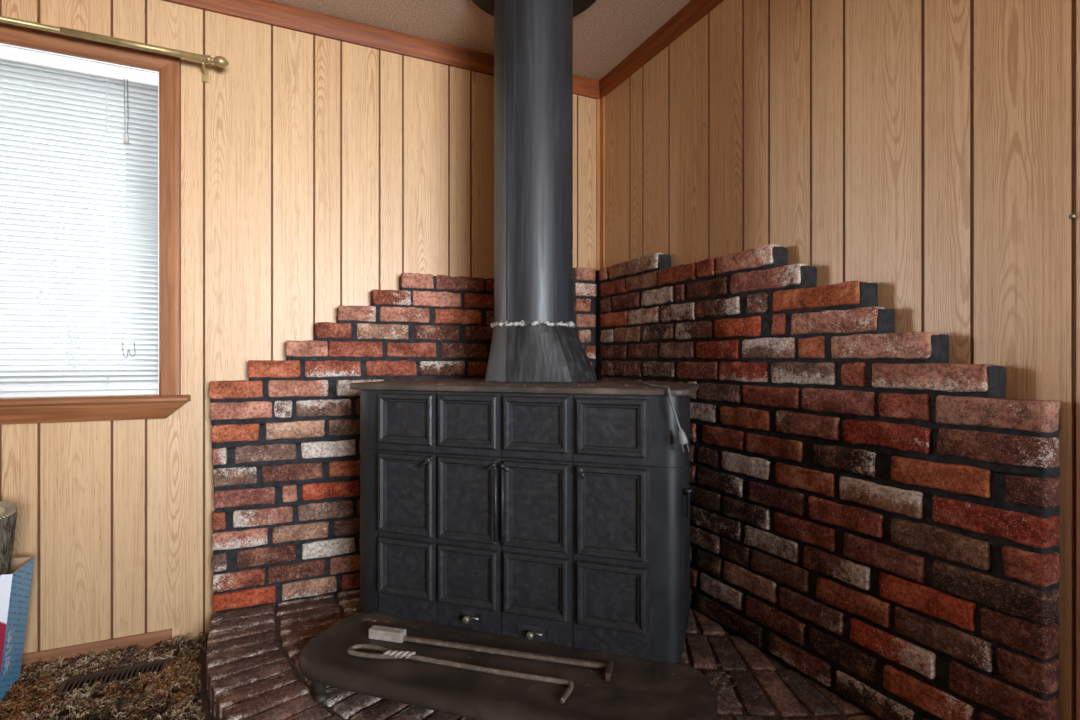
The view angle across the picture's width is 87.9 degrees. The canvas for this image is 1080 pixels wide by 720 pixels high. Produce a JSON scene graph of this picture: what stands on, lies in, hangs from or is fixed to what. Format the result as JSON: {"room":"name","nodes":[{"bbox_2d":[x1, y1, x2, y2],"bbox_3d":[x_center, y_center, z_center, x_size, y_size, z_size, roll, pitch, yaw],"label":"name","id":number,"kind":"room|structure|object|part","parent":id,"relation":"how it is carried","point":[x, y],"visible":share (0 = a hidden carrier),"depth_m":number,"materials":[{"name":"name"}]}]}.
{"room":"living room","nodes":[
{"label":"living room","id":0,"kind":"room"},
{"bbox_2d":[0,638,211,719],"bbox_3d":[-0.366,0.965,-0.180,3.640,0.100,4.540,0,0,-25],"label":"floor","id":1,"kind":"structure","parent":0,"point":[203,695],"depth_m":1.54,"materials":[{"name":"brown carpet"}]},
{"bbox_2d":[0,632,207,719],"bbox_3d":[-1.171,0.897,1.238,0.903,0.035,1.048,0,0,-25],"label":"carpet","id":2,"kind":"object","parent":1,"relation":"on","point":[44,677],"visible":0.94,"depth_m":1.52,"materials":[{"name":"brown carpet"}]},
{"bbox_2d":[0,557,34,702],"bbox_3d":[-1.534,0.725,1.466,0.283,0.380,0.144,0,0,-25],"label":"carton","id":3,"kind":"object","parent":2,"relation":"on","point":[15,586],"visible":1,"depth_m":1.50,"materials":[{"name":"cardboard"}]},
{"bbox_2d":[0,501,16,575],"bbox_3d":[-1.470,0.501,1.429,0.203,0.242,0.207,0,0,-24],"label":"log","id":4,"kind":"object","parent":3,"relation":"in","point":[8,511],"visible":0.93,"depth_m":1.46,"materials":[{"name":"brown wood"}]},
{"bbox_2d":[4,630,13,674],"bbox_3d":[-1.409,0.772,1.486,0.001,0.116,0.034,6,-3,-25],"label":"print","id":5,"kind":"object","parent":3,"relation":"attached to","point":[9,637],"depth_m":1.48},
{"bbox_2d":[54,657,169,699],"bbox_3d":[-1.202,0.904,1.586,0.250,0.022,0.090,0,0,-27],"label":"floor vent","id":6,"kind":"object","parent":1,"relation":"in","point":[121,674],"visible":0.85,"depth_m":1.59,"materials":[{"name":"black metal"}]},
{"bbox_2d":[206,589,880,719],"bbox_3d":[0.002,0.864,1.332,1.558,0.102,1.896,0,0,-25],"label":"brick hearth","id":7,"kind":"object","parent":1,"relation":"on","point":[253,653],"visible":0.22,"depth_m":1.45,"materials":[{"name":"brown brick"}]},
{"bbox_2d":[298,379,717,719],"bbox_3d":[-0.056,0.443,1.568,1.065,0.748,0.812,0,0,19],"label":"wood stove","id":8,"kind":"object","parent":7,"relation":"on","point":[544,519],"visible":1,"depth_m":1.42,"materials":[{"name":"metal"}]},
{"bbox_3d":[-0.534,0.781,1.355,0.046,0.072,0.048,0,0,-3],"label":"leg","id":9,"kind":"part","parent":8,"relation":"part of","materials":[{"name":"metal"}]},
{"bbox_3d":[-0.377,0.166,1.568,0.179,0.144,0.020,0,0,19],"label":"raised panel","id":10,"kind":"part","parent":8,"relation":"part of","materials":[{"name":"black metal"}]},
{"bbox_3d":[-0.377,0.583,1.568,0.179,0.160,0.020,0,0,19],"label":"raised panel","id":11,"kind":"part","parent":8,"relation":"part of","materials":[{"name":"black metal"}]},
{"bbox_3d":[-0.377,0.376,1.568,0.179,0.226,0.020,0,0,19],"label":"raised panel","id":12,"kind":"part","parent":8,"relation":"part of","materials":[{"name":"black metal"}]},
{"bbox_3d":[-0.368,0.171,1.589,0.187,0.166,0.036,0,0,19],"label":"header panel","id":13,"kind":"part","parent":8,"relation":"part of","materials":[{"name":"black metal"}]},
{"bbox_3d":[-0.369,0.493,1.585,0.186,0.464,0.026,0,0,19],"label":"door","id":14,"kind":"part","parent":8,"relation":"part of","materials":[{"name":"black metal"}]},
{"bbox_2d":[347,644,573,703],"bbox_3d":[-0.207,0.723,1.314,0.580,0.018,0.082,0,0,19],"label":"poker","id":15,"kind":"object","parent":8,"relation":"on","point":[387,653],"visible":1,"depth_m":1.33,"materials":[{"name":"metal"}]},
{"bbox_3d":[-0.403,0.724,1.386,0.161,0.015,0.056,0,0,19],"label":"loop handle","id":16,"kind":"part","parent":15,"relation":"part of","materials":[{"name":"metal"}]},
{"bbox_3d":[-0.196,0.166,1.506,0.178,0.144,0.020,0,0,19],"label":"raised panel","id":17,"kind":"part","parent":8,"relation":"part of","materials":[{"name":"black metal"}]},
{"bbox_3d":[-0.196,0.583,1.506,0.178,0.160,0.020,0,0,19],"label":"raised panel","id":18,"kind":"part","parent":8,"relation":"part of","materials":[{"name":"black metal"}]},
{"bbox_3d":[-0.196,0.376,1.506,0.178,0.226,0.020,0,0,19],"label":"raised panel","id":19,"kind":"part","parent":8,"relation":"part of","materials":[{"name":"black metal"}]},
{"bbox_3d":[-0.187,0.171,1.527,0.190,0.166,0.036,0,0,19],"label":"header panel","id":20,"kind":"part","parent":8,"relation":"part of","materials":[{"name":"black metal"}]},
{"bbox_3d":[-0.189,0.493,1.522,0.190,0.464,0.026,0,0,19],"label":"door","id":21,"kind":"part","parent":8,"relation":"part of","materials":[{"name":"black metal"}]},
{"bbox_3d":[-0.184,0.689,1.490,0.037,0.018,0.028,0,0,19],"label":"knob","id":22,"kind":"part","parent":8,"relation":"part of","materials":[{"name":"metal"}]},
{"bbox_2d":[369,625,612,681],"bbox_3d":[-0.143,0.719,1.382,0.640,0.026,0.063,0,0,15],"label":"rake","id":23,"kind":"object","parent":8,"relation":"on","point":[376,632],"visible":1,"depth_m":1.40,"materials":[{"name":"metal"}]},
{"bbox_3d":[-0.092,0.723,1.387,0.544,0.009,0.013,0,0,15],"label":"rod","id":24,"kind":"part","parent":23,"relation":"part of","materials":[{"name":"metal"}]},
{"bbox_3d":[0.160,0.721,1.300,0.012,0.019,0.060,0,0,15],"label":"blade","id":25,"kind":"part","parent":23,"relation":"part of","materials":[{"name":"metal"}]},
{"bbox_3d":[-0.036,0.078,1.720,1.003,0.016,0.513,0,0,19],"label":"plate","id":26,"kind":"part","parent":8,"relation":"part of","materials":[{"name":"metal"}]},
{"bbox_3d":[-0.014,0.703,1.431,0.037,0.018,0.028,0,0,19],"label":"knob","id":27,"kind":"part","parent":8,"relation":"part of","materials":[{"name":"metal"}]},
{"bbox_3d":[-0.012,0.166,1.442,0.179,0.144,0.020,0,0,19],"label":"raised panel","id":28,"kind":"part","parent":8,"relation":"part of","materials":[{"name":"black metal"}]},
{"bbox_3d":[-0.012,0.583,1.442,0.179,0.160,0.020,0,0,19],"label":"raised panel","id":29,"kind":"part","parent":8,"relation":"part of","materials":[{"name":"black metal"}]},
{"bbox_3d":[-0.012,0.376,1.442,0.179,0.226,0.020,0,0,19],"label":"raised panel","id":30,"kind":"part","parent":8,"relation":"part of","materials":[{"name":"black metal"}]},
{"bbox_2d":[471,0,601,383],"bbox_3d":[-0.021,-0.578,1.800,0.468,1.294,0.468,0,0,5],"label":"pipe","id":31,"kind":"object","parent":8,"relation":"on","point":[535,339],"visible":1,"depth_m":1.69,"materials":[{"name":"black metal"}]},
{"bbox_3d":[-0.004,0.171,1.464,0.194,0.166,0.036,0,0,19],"label":"header panel","id":32,"kind":"part","parent":8,"relation":"part of","materials":[{"name":"black metal"}]},
{"bbox_3d":[-0.005,0.493,1.459,0.194,0.464,0.026,0,0,19],"label":"door","id":33,"kind":"part","parent":8,"relation":"part of","materials":[{"name":"black metal"}]},
{"bbox_2d":[339,382,741,718],"bbox_3d":[-0.032,0.442,1.451,1.088,0.749,0.393,0,0,13],"label":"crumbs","id":34,"kind":"object","parent":8,"relation":"on","point":[369,619],"visible":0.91,"depth_m":1.43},
{"bbox_3d":[0.181,0.171,1.400,0.192,0.166,0.036,0,0,19],"label":"header panel","id":35,"kind":"part","parent":8,"relation":"part of","materials":[{"name":"black metal"}]},
{"bbox_3d":[0.174,0.166,1.378,0.177,0.144,0.020,0,0,19],"label":"raised panel","id":36,"kind":"part","parent":8,"relation":"part of","materials":[{"name":"black metal"}]},
{"bbox_3d":[0.179,0.493,1.395,0.191,0.464,0.026,0,0,19],"label":"door","id":37,"kind":"part","parent":8,"relation":"part of","materials":[{"name":"black metal"}]},
{"bbox_3d":[0.174,0.583,1.378,0.177,0.160,0.020,0,0,19],"label":"raised panel","id":38,"kind":"part","parent":8,"relation":"part of","materials":[{"name":"black metal"}]},
{"bbox_3d":[0.174,0.376,1.378,0.177,0.226,0.020,0,0,19],"label":"raised panel","id":39,"kind":"part","parent":8,"relation":"part of","materials":[{"name":"black metal"}]},
{"bbox_2d":[641,381,689,451],"bbox_3d":[0.305,0.138,1.476,0.045,0.151,0.372,0,0,-7],"label":"power cord","id":40,"kind":"object","parent":8,"relation":"hanging from","point":[683,440],"visible":1,"depth_m":1.31,"materials":[{"name":"plastic"}]},
{"bbox_3d":[0.360,0.350,1.370,0.026,0.070,0.027,0,0,19],"label":"lever","id":41,"kind":"part","parent":8,"relation":"part of","materials":[{"name":"black metal"}]},
{"bbox_2d":[208,244,1060,719],"bbox_3d":[-0.068,0.214,1.434,1.500,1.214,1.626,0,0,-25],"label":"brick surround","id":42,"kind":"object","parent":7,"relation":"on","point":[872,511],"visible":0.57,"depth_m":1.47,"materials":[{"name":"red brick"}]},
{"bbox_3d":[-0.395,0.214,2.137,1.500,1.214,0.076,0,0,-25],"label":"brick panel","id":43,"kind":"part","parent":42,"relation":"part of","materials":[{"name":"red brick"}]},
{"bbox_3d":[0.593,0.215,1.704,0.076,1.209,1.556,0,0,-25],"label":"brick panel","id":44,"kind":"part","parent":42,"relation":"part of","materials":[{"name":"red brick"}]},
{"bbox_2d":[0,0,595,653],"bbox_3d":[-1.298,-0.155,1.824,3.400,2.140,0.120,0,0,-25],"label":"wall","id":45,"kind":"structure","parent":0,"point":[317,172],"depth_m":1.89,"materials":[{"name":"brown wood"}]},
{"bbox_2d":[0,86,124,132],"bbox_3d":[-1.466,-1.025,2.068,6.500,0.240,0.455,0,0,-25],"label":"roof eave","id":46,"kind":"object","parent":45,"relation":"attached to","point":[0,86],"depth_m":2.07,"materials":[{"name":"paint"}]},
{"bbox_2d":[0,22,190,424],"bbox_3d":[-1.646,-0.396,1.623,1.089,1.168,0.190,0,0,-25],"label":"window","id":47,"kind":"structure","parent":45,"relation":"in","point":[169,399],"depth_m":1.78,"materials":[{"name":"wood"},{"name":"glass"}]},
{"bbox_2d":[0,45,157,390],"bbox_3d":[-1.641,-0.413,1.615,0.907,1.010,0.045,0,0,-25],"label":"mini blind","id":48,"kind":"object","parent":47,"relation":"attached to","point":[8,55],"visible":0.86,"depth_m":1.72,"materials":[{"name":"plastic"}]},
{"bbox_3d":[-1.644,0.085,1.621,0.907,0.014,0.026,0,0,-25],"label":"rail","id":49,"kind":"part","parent":48,"relation":"part of","materials":[{"name":"white plastic"}]},
{"bbox_3d":[-1.660,-0.402,1.613,0.673,0.972,0.026,0,0,-25],"label":"ladder cord","id":50,"kind":"part","parent":48,"relation":"part of","materials":[{"name":"white fabric"}]},
{"bbox_3d":[-1.300,-0.798,1.759,0.012,0.170,0.004,0,0,-25],"label":"lift cord","id":51,"kind":"part","parent":48,"relation":"part of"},
{"bbox_3d":[-1.667,-0.404,1.669,0.910,1.031,0.040,0,0,-25],"label":"sash","id":52,"kind":"part","parent":47,"relation":"part of","materials":[{"name":"plastic"}]},
{"bbox_3d":[-1.631,-0.952,1.591,1.035,0.058,0.021,0,0,-25],"label":"head casing","id":53,"kind":"part","parent":47,"relation":"part of","materials":[{"name":"brown wood"}]},
{"bbox_3d":[-1.644,0.123,1.619,1.089,0.020,0.180,0,0,-25],"label":"sill","id":54,"kind":"part","parent":47,"relation":"part of","materials":[{"name":"brown wood"}]},
{"bbox_3d":[-1.188,-0.433,1.797,0.058,1.096,0.021,0,0,-25],"label":"casing","id":55,"kind":"part","parent":47,"relation":"part of","materials":[{"name":"brown wood"}]},
{"bbox_2d":[21,629,171,669],"bbox_3d":[-1.998,0.891,1.425,1.793,0.048,0.013,0,0,-25],"label":"baseboard","id":56,"kind":"structure","parent":45,"relation":"attached to","point":[144,640],"depth_m":1.72,"materials":[{"name":"brown wood"}]},
{"bbox_2d":[0,16,228,82],"bbox_3d":[-1.577,-0.947,1.580,1.228,0.062,0.088,0,0,-25],"label":"curtain rod","id":57,"kind":"object","parent":45,"relation":"attached to","point":[219,61],"visible":1,"depth_m":1.70,"materials":[{"name":"gold metal"}]},
{"bbox_3d":[-1.593,-0.961,1.543,1.168,0.020,0.021,0,0,-25],"label":"rod","id":58,"kind":"part","parent":57,"relation":"part of","materials":[{"name":"gold metal"}]},
{"bbox_2d":[162,0,600,98],"bbox_3d":[-1.268,-1.189,1.760,3.400,0.072,0.021,0,0,-25],"label":"trim","id":59,"kind":"structure","parent":45,"relation":"attached to","point":[267,12],"depth_m":2.03,"materials":[{"name":"brown wood"}]},
{"bbox_2d":[269,0,690,80],"bbox_3d":[-0.366,-1.275,-0.180,3.640,0.100,4.540,0,0,-25],"label":"ceiling","id":60,"kind":"structure","parent":0,"point":[606,32],"depth_m":2.02,"materials":[{"name":"white paint"}]},
{"bbox_2d":[605,0,1079,719],"bbox_3d":[1.230,-0.155,0.562,0.120,2.140,4.300,0,0,-25],"label":"wall","id":61,"kind":"structure","parent":0,"point":[926,152],"depth_m":1.29,"materials":[{"name":"brown wood"}]},
{"bbox_2d":[596,96,604,269],"bbox_3d":[0.267,-0.669,2.466,0.022,0.968,0.036,0,0,-25],"label":"trim","id":62,"kind":"structure","parent":61,"relation":"attached to","point":[600,103],"depth_m":2.47,"materials":[{"name":"brown wood"}]},
{"bbox_2d":[599,0,723,97],"bbox_3d":[1.154,-1.189,0.559,0.021,0.072,4.200,0,0,-25],"label":"trim","id":63,"kind":"structure","parent":61,"relation":"attached to","point":[692,12],"depth_m":2.08,"materials":[{"name":"brown wood"}]}
]}

